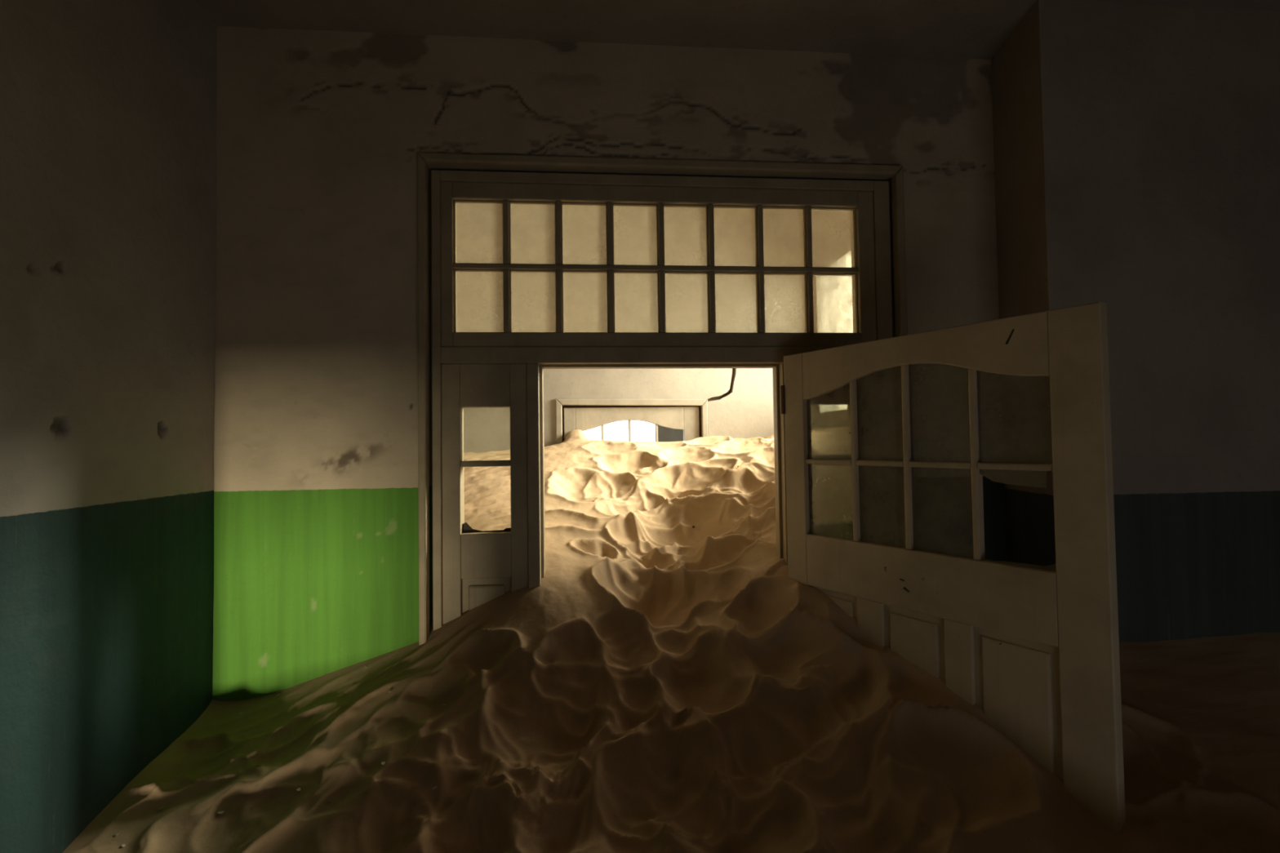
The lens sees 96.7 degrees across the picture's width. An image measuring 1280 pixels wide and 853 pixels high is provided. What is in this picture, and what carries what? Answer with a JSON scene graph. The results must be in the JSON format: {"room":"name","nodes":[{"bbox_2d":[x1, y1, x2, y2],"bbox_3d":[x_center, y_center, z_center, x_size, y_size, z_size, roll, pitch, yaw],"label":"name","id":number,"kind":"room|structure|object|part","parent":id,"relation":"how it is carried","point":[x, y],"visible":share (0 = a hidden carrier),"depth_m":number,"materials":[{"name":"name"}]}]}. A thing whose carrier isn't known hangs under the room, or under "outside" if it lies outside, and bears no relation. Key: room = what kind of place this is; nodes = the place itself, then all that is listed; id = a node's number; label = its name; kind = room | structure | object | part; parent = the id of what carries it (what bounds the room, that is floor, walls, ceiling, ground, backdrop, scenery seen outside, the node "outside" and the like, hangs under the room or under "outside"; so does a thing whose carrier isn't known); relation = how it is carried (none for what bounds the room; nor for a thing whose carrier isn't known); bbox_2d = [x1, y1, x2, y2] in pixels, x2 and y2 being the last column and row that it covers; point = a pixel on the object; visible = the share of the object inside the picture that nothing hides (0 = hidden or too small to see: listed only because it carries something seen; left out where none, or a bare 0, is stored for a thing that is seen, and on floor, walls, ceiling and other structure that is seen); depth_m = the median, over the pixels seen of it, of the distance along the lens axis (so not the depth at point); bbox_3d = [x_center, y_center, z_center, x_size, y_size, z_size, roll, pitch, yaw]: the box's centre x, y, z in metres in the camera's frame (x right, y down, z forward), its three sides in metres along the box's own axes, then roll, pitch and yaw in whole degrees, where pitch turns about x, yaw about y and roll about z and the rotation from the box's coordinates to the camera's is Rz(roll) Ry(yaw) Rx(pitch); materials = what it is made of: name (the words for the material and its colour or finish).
{"room":"abandoned house room","nodes":[
{"label":"abandoned house room","id":0,"kind":"room"},
{"bbox_2d":[0,0,217,852],"bbox_3d":[-1.413,0.174,1.218,0.180,3.300,1.272,-1,-2,-5],"label":"wall","id":1,"kind":"structure","parent":0,"point":[108,108],"depth_m":1.42,"materials":[{"name":"paint"}]},
{"bbox_2d":[212,26,1007,701],"bbox_3d":[-0.054,0.177,2.027,3.020,3.300,0.162,-1,-2,-5],"label":"wall","id":2,"kind":"structure","parent":0,"point":[320,134],"depth_m":1.91,"materials":[{"name":"paint"}]},
{"bbox_2d":[441,363,528,624],"bbox_3d":[-0.522,0.808,1.954,0.288,2.047,0.060,-1,-2,-5],"label":"door","id":3,"kind":"structure","parent":2,"relation":"in","point":[479,567],"depth_m":1.94,"materials":[{"name":"beige paint"}]},
{"bbox_3d":[-0.534,-0.141,1.980,0.168,0.148,0.060,-1,-2,-5],"label":"rail","id":4,"kind":"part","parent":3,"relation":"part of","materials":[{"name":"beige paint"}]},
{"bbox_3d":[-0.526,0.441,1.964,0.168,0.152,0.060,-1,-2,-5],"label":"rail","id":5,"kind":"part","parent":3,"relation":"part of","materials":[{"name":"beige paint"}]},
{"bbox_3d":[-0.517,1.074,1.947,0.168,1.115,0.030,-1,-2,-5],"label":"panel","id":6,"kind":"part","parent":3,"relation":"part of","materials":[{"name":"beige paint"}]},
{"bbox_2d":[440,182,876,346],"bbox_3d":[0.085,-0.565,2.043,1.544,0.572,0.065,-1,-2,-5],"label":"window","id":7,"kind":"structure","parent":2,"relation":"in","point":[611,198],"depth_m":2.02,"materials":[{"name":"beige paint"}]},
{"bbox_3d":[-0.562,-0.675,1.995,0.172,0.224,0.003,-1,-2,-5],"label":"pane","id":8,"kind":"part","parent":7,"relation":"part of","materials":[{"name":"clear glass"}]},
{"bbox_3d":[-0.559,-0.434,1.988,0.172,0.223,0.003,-1,-2,-5],"label":"pane","id":9,"kind":"part","parent":7,"relation":"part of","materials":[{"name":"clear glass"}]},
{"bbox_3d":[-0.374,-0.436,2.003,0.163,0.223,0.003,-1,-2,-5],"label":"pane","id":10,"kind":"part","parent":7,"relation":"part of","materials":[{"name":"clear glass"}]},
{"bbox_3d":[-0.377,-0.677,2.010,0.163,0.224,0.003,-1,-2,-5],"label":"pane","id":11,"kind":"part","parent":7,"relation":"part of","materials":[{"name":"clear glass"}]},
{"bbox_3d":[-0.197,-0.680,2.025,0.163,0.224,0.003,-1,-2,-5],"label":"pane","id":12,"kind":"part","parent":7,"relation":"part of","materials":[{"name":"clear glass"}]},
{"bbox_3d":[-0.194,-0.438,2.018,0.163,0.223,0.003,-1,-2,-5],"label":"pane","id":13,"kind":"part","parent":7,"relation":"part of","materials":[{"name":"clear glass"}]},
{"bbox_3d":[-0.017,-0.682,2.039,0.163,0.224,0.003,-1,-2,-5],"label":"pane","id":14,"kind":"part","parent":7,"relation":"part of","materials":[{"name":"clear glass"}]},
{"bbox_3d":[-0.014,-0.440,2.033,0.163,0.223,0.003,-1,-2,-5],"label":"pane","id":15,"kind":"part","parent":7,"relation":"part of","materials":[{"name":"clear glass"}]},
{"bbox_3d":[0.071,-0.823,2.050,1.446,0.056,0.065,-1,-2,-5],"label":"rail","id":16,"kind":"part","parent":7,"relation":"part of","materials":[{"name":"beige paint"}]},
{"bbox_3d":[0.078,-0.304,2.035,1.446,0.051,0.065,-1,-2,-5],"label":"rail","id":17,"kind":"part","parent":7,"relation":"part of","materials":[{"name":"beige paint"}]},
{"bbox_3d":[0.163,-0.684,2.054,0.163,0.224,0.003,-1,-2,-5],"label":"pane","id":18,"kind":"part","parent":7,"relation":"part of","materials":[{"name":"clear glass"}]},
{"bbox_3d":[0.166,-0.443,2.047,0.163,0.223,0.003,-1,-2,-5],"label":"pane","id":19,"kind":"part","parent":7,"relation":"part of","materials":[{"name":"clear glass"}]},
{"bbox_3d":[0.343,-0.686,2.069,0.163,0.224,0.003,-1,-2,-5],"label":"pane","id":20,"kind":"part","parent":7,"relation":"part of","materials":[{"name":"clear glass"}]},
{"bbox_3d":[0.347,-0.445,2.062,0.163,0.223,0.003,-1,-2,-5],"label":"pane","id":21,"kind":"part","parent":7,"relation":"part of","materials":[{"name":"clear glass"}]},
{"bbox_3d":[0.523,-0.688,2.084,0.163,0.224,0.003,-1,-2,-5],"label":"pane","id":22,"kind":"part","parent":7,"relation":"part of","materials":[{"name":"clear glass"}]},
{"bbox_3d":[0.527,-0.447,2.077,0.163,0.223,0.003,-1,-2,-5],"label":"pane","id":23,"kind":"part","parent":7,"relation":"part of","materials":[{"name":"clear glass"}]},
{"bbox_3d":[0.708,-0.690,2.099,0.172,0.224,0.003,-1,-2,-5],"label":"pane","id":24,"kind":"part","parent":7,"relation":"part of","materials":[{"name":"clear glass"}]},
{"bbox_3d":[0.711,-0.449,2.092,0.172,0.223,0.003,-1,-2,-5],"label":"pane","id":25,"kind":"part","parent":7,"relation":"part of","materials":[{"name":"clear glass"}]},
{"bbox_2d":[417,152,907,644],"bbox_3d":[0.118,0.447,1.954,1.700,2.752,0.040,-1,-2,-5],"label":"trim","id":26,"kind":"structure","parent":2,"relation":"attached to","point":[895,172],"depth_m":1.95,"materials":[{"name":"beige paint"}]},
{"bbox_2d":[430,169,898,630],"bbox_3d":[0.111,0.457,2.017,1.665,2.735,0.083,-1,-2,-5],"label":"door frame","id":27,"kind":"structure","parent":2,"relation":"attached to","point":[536,359],"depth_m":2.00,"materials":[{"name":"beige paint"}]},
{"bbox_2d":[810,373,881,543],"bbox_3d":[0.717,0.794,2.055,0.314,2.047,0.060,-1,-2,-5],"label":"window pane","id":28,"kind":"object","parent":2,"relation":"in","point":[869,437],"depth_m":2.05,"materials":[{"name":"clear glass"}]},
{"bbox_3d":[0.692,0.237,2.071,0.168,0.227,0.003,-1,-2,-5],"label":"pane","id":29,"kind":"part","parent":28,"relation":"part of","materials":[{"name":"clear glass"}]},
{"bbox_3d":[0.686,-0.155,2.080,0.168,0.148,0.060,-1,-2,-5],"label":"rail","id":30,"kind":"part","parent":28,"relation":"part of","materials":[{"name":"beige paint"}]},
{"bbox_3d":[0.695,0.426,2.064,0.168,0.152,0.060,-1,-2,-5],"label":"rail","id":31,"kind":"part","parent":28,"relation":"part of","materials":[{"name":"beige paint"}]},
{"bbox_2d":[780,301,1125,834],"bbox_3d":[0.769,0.758,1.583,0.044,2.030,0.902,0,-2,-34],"label":"door","id":32,"kind":"structure","parent":2,"relation":"in","point":[1037,649],"depth_m":1.37,"materials":[{"name":"beige paint"}]},
{"bbox_3d":[0.612,0.237,1.822,0.003,0.231,0.175,0,-2,-34],"label":"pane","id":33,"kind":"part","parent":32,"relation":"part of","materials":[{"name":"clear glass"}]},
{"bbox_3d":[0.609,-0.015,1.829,0.003,0.241,0.175,0,-2,-34],"label":"pane","id":34,"kind":"part","parent":32,"relation":"part of","materials":[{"name":"clear glass"}]},
{"bbox_3d":[0.627,1.045,1.795,0.016,1.052,0.186,0,-2,-34],"label":"panel","id":35,"kind":"part","parent":32,"relation":"part of","materials":[{"name":"beige paint"}]},
{"bbox_3d":[0.713,0.232,1.673,0.003,0.231,0.153,0,-2,-34],"label":"pane","id":36,"kind":"part","parent":32,"relation":"part of","materials":[{"name":"clear glass"}]},
{"bbox_3d":[0.808,-0.041,1.535,0.003,0.272,0.166,0,-2,-34],"label":"pane","id":37,"kind":"part","parent":32,"relation":"part of","materials":[{"name":"clear glass"}]},
{"bbox_3d":[0.775,1.037,1.576,0.016,1.052,0.180,0,-2,-34],"label":"panel","id":38,"kind":"part","parent":32,"relation":"part of","materials":[{"name":"beige paint"}]},
{"bbox_3d":[0.756,-0.178,1.613,0.040,0.157,0.708,0,-2,-34],"label":"rail","id":39,"kind":"part","parent":32,"relation":"part of","materials":[{"name":"beige paint"}]},
{"bbox_3d":[0.765,0.428,1.596,0.040,0.167,0.708,0,-2,-34],"label":"lock rail","id":40,"kind":"part","parent":32,"relation":"part of","materials":[{"name":"beige paint"}]},
{"bbox_3d":[0.812,0.226,1.528,0.003,0.231,0.166,0,-2,-34],"label":"pane","id":41,"kind":"part","parent":32,"relation":"part of","materials":[{"name":"clear glass"}]},
{"bbox_3d":[0.910,-0.029,1.384,0.003,0.236,0.166,0,-2,-34],"label":"pane","id":42,"kind":"part","parent":32,"relation":"part of","materials":[{"name":"clear glass"}]},
{"bbox_3d":[0.918,1.029,1.365,0.016,1.052,0.190,0,-2,-34],"label":"panel","id":43,"kind":"part","parent":32,"relation":"part of","materials":[{"name":"beige paint"}]},
{"bbox_2d":[456,204,801,213],"bbox_3d":[-0.220,-1.528,3.077,3.600,0.130,2.020,-1,-2,-5],"label":"ceiling","id":44,"kind":"structure","parent":0,"point":[548,207],"depth_m":3.79,"materials":[{"name":"paint"}]},
{"bbox_2d":[456,206,815,453],"bbox_3d":[-0.378,0.209,3.752,3.255,3.340,0.050,-1,-2,-5],"label":"wall","id":45,"kind":"structure","parent":0,"point":[747,411],"depth_m":3.79,"materials":[{"name":"paint"}]},
{"bbox_2d":[564,406,699,441],"bbox_3d":[-0.040,0.889,3.765,0.897,2.032,0.040,-1,-2,-5],"label":"door","id":46,"kind":"structure","parent":45,"relation":"in","point":[686,419],"depth_m":3.77,"materials":[{"name":"beige paint"}]},
{"bbox_3d":[-0.068,-0.047,3.790,0.721,0.159,0.040,-1,-2,-5],"label":"rail","id":47,"kind":"part","parent":46,"relation":"part of","materials":[{"name":"beige paint"}]},
{"bbox_2d":[555,398,708,444],"bbox_3d":[-0.037,0.844,3.747,1.005,2.062,0.050,-1,-2,-5],"label":"trim","id":48,"kind":"structure","parent":45,"relation":"attached to","point":[560,402],"depth_m":3.75,"materials":[{"name":"beige paint"}]},
{"bbox_2d":[562,368,734,441],"bbox_3d":[-0.387,0.212,3.862,3.255,3.340,0.170,-1,-2,-5],"label":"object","id":49,"kind":"structure","parent":0,"point":[733,369],"depth_m":3.83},
{"bbox_2d":[657,425,683,441],"bbox_3d":[0.838,0.879,4.613,1.404,2.074,0.030,-1,-2,-5],"label":"window pane","id":50,"kind":"object","parent":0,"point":[664,434],"visible":0.02,"depth_m":4.57,"materials":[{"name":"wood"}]},
{"bbox_2d":[194,0,1279,59],"bbox_3d":[0.156,-1.500,-1.510,5.500,0.120,7.180,-1,-2,-5],"label":"ceiling","id":51,"kind":"structure","parent":0,"point":[966,29],"depth_m":1.88,"materials":[{"name":"paint"}]},
{"bbox_2d":[811,212,850,428],"bbox_3d":[1.294,0.164,2.972,0.060,3.340,1.780,-1,-2,-5],"label":"wall","id":52,"kind":"structure","parent":0,"point":[822,251],"depth_m":3.64,"materials":[{"name":"paint"}]},
{"bbox_2d":[814,242,853,420],"bbox_3d":[1.253,-0.565,3.366,0.050,1.020,0.970,-1,-2,-5],"label":"window","id":53,"kind":"structure","parent":52,"relation":"in","point":[829,299],"depth_m":3.60,"materials":[{"name":"glass"}]},
{"bbox_3d":[1.259,-0.080,3.352,0.050,0.050,0.910,-1,-2,-5],"label":"rail","id":54,"kind":"part","parent":53,"relation":"part of","materials":[{"name":"beige paint"}]},
{"bbox_3d":[1.246,-1.050,3.379,0.050,0.050,0.910,-1,-2,-5],"label":"rail","id":55,"kind":"part","parent":53,"relation":"part of","materials":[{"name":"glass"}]},
{"bbox_2d":[990,0,1279,642],"bbox_3d":[1.932,0.149,2.038,1.320,3.300,0.425,-1,-2,-5],"label":"wall","id":56,"kind":"structure","parent":0,"point":[1136,147],"depth_m":1.83,"materials":[{"name":"paint"}]},
{"bbox_3d":[0.163,2.650,-0.690,5.350,1.800,9.050,-1,-2,-5],"label":"floor","id":57,"kind":"structure","parent":0,"visible":0},
{"bbox_2d":[62,426,1279,852],"bbox_3d":[0.028,1.120,1.099,5.010,2.358,5.330,-1,-2,-5],"label":"drift","id":58,"kind":"object","parent":57,"relation":"on","point":[666,684],"visible":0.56,"depth_m":1.53,"materials":[{"name":"beige sand"}]},
{"bbox_2d":[217,810,224,814],"bbox_3d":[-1.045,0.962,1.419,0.016,0.003,0.011,-1,-2,16],"label":"flake","id":59,"kind":"object","parent":58,"relation":"on","point":[222,811],"visible":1,"depth_m":1.42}
]}

